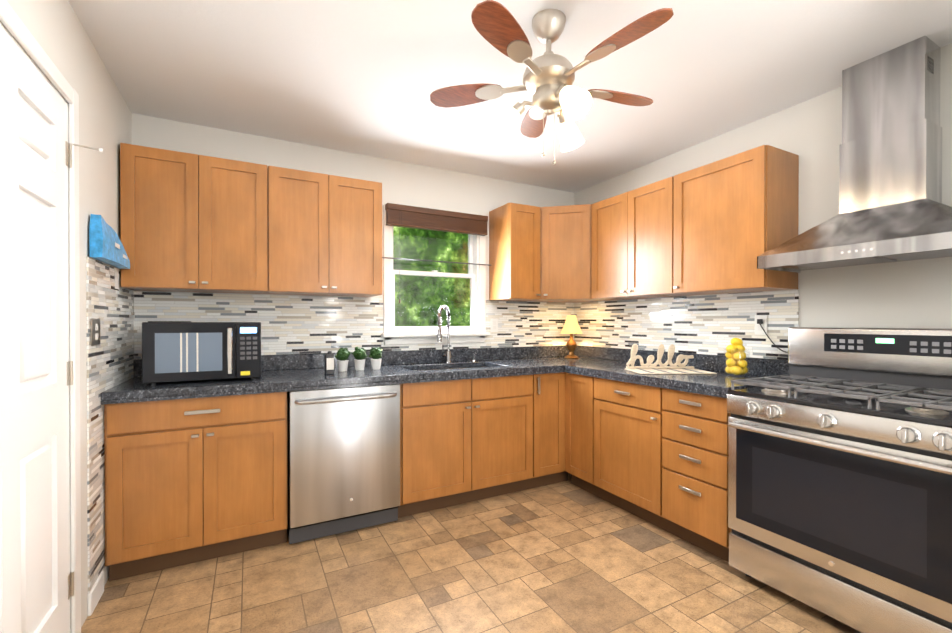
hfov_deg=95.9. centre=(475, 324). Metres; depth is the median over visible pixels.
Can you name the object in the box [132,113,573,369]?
wall
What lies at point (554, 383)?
base cabinet
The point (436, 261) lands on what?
curtain rod
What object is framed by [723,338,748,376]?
vase
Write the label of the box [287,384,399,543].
dishwasher
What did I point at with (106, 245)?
towel
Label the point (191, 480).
base cabinet
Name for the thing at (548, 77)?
ceiling fan
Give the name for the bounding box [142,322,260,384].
microwave
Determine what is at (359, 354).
potted plant
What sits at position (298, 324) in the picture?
backsplash
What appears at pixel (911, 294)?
wall
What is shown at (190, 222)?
upper cabinet
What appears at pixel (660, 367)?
decor
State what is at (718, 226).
upper cabinet
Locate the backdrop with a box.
[393,226,469,326]
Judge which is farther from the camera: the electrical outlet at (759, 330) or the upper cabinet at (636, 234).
the upper cabinet at (636, 234)
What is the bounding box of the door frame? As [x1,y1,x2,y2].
[0,0,80,632]
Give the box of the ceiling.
[68,0,951,192]
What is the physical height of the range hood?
0.941 m
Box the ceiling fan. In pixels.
[430,0,673,164]
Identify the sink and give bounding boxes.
[413,366,484,370]
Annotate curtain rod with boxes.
[382,257,490,265]
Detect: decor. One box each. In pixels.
[626,344,693,366]
[626,366,693,368]
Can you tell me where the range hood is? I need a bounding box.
[757,36,951,272]
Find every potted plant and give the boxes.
[335,348,350,371]
[352,347,366,370]
[369,347,382,369]
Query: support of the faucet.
on the countertop at (290, 372)
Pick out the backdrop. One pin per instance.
(449, 298)
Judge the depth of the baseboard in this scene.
1.85 m
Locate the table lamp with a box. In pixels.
[560,315,582,358]
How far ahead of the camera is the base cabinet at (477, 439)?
2.88 m
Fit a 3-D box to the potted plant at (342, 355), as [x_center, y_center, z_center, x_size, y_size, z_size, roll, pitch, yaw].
[-0.859,0.228,2.775,0.102,0.152,0.097,0,0,-28]
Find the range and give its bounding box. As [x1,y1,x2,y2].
[727,327,951,632]
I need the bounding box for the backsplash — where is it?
[134,291,573,358]
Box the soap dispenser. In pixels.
[472,353,476,361]
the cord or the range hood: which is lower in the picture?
the cord
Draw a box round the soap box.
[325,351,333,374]
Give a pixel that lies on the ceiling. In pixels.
(365, 77)
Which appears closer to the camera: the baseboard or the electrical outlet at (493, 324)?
the baseboard
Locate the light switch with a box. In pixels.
[91,318,99,345]
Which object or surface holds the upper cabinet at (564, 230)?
attached to the wall at (911, 294)
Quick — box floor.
[81,473,861,632]
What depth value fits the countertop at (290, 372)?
2.78 m
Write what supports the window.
in the wall at (409, 184)
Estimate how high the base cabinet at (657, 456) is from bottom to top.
0.876 m
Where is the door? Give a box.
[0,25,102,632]
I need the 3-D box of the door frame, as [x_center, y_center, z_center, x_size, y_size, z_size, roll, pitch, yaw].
[-1.371,0.166,1.200,0.135,2.122,1.022,0,0,-28]
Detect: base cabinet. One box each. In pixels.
[104,392,286,580]
[398,383,415,517]
[416,374,543,513]
[544,372,567,485]
[565,373,731,561]
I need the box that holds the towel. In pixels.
[89,214,129,288]
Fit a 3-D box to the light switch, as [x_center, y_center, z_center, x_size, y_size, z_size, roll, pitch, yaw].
[-1.654,0.033,1.869,0.008,0.116,0.116,0,0,-28]
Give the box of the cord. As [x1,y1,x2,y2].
[757,319,787,352]
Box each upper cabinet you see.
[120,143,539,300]
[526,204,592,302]
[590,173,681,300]
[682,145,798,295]
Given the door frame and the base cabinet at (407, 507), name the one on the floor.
the base cabinet at (407, 507)
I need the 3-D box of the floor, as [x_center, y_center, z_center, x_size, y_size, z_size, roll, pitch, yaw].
[0.380,1.274,1.637,3.637,0.100,4.227,0,0,-28]
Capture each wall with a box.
[6,0,133,626]
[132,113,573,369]
[574,43,951,359]
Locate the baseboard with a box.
[87,571,103,615]
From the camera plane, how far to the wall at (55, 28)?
1.86 m
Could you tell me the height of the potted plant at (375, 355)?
0.150 m
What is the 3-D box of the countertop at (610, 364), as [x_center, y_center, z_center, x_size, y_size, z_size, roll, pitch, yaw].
[1.225,0.281,2.769,0.659,0.156,1.200,0,0,-28]
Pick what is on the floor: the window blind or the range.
the range
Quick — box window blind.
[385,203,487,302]
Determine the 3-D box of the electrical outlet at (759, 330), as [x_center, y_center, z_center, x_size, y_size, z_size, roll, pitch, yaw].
[1.697,0.005,2.559,0.008,0.116,0.072,0,0,-28]
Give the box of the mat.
[625,368,716,373]
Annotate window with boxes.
[381,205,489,344]
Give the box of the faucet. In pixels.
[437,305,451,362]
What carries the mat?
on the countertop at (610, 364)
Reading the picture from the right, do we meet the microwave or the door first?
the microwave
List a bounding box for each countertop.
[101,345,620,404]
[565,348,788,397]
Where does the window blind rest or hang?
attached to the window
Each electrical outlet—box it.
[490,318,497,331]
[755,315,766,334]
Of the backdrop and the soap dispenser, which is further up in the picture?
the backdrop
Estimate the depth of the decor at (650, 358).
2.87 m
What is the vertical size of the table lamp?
0.380 m

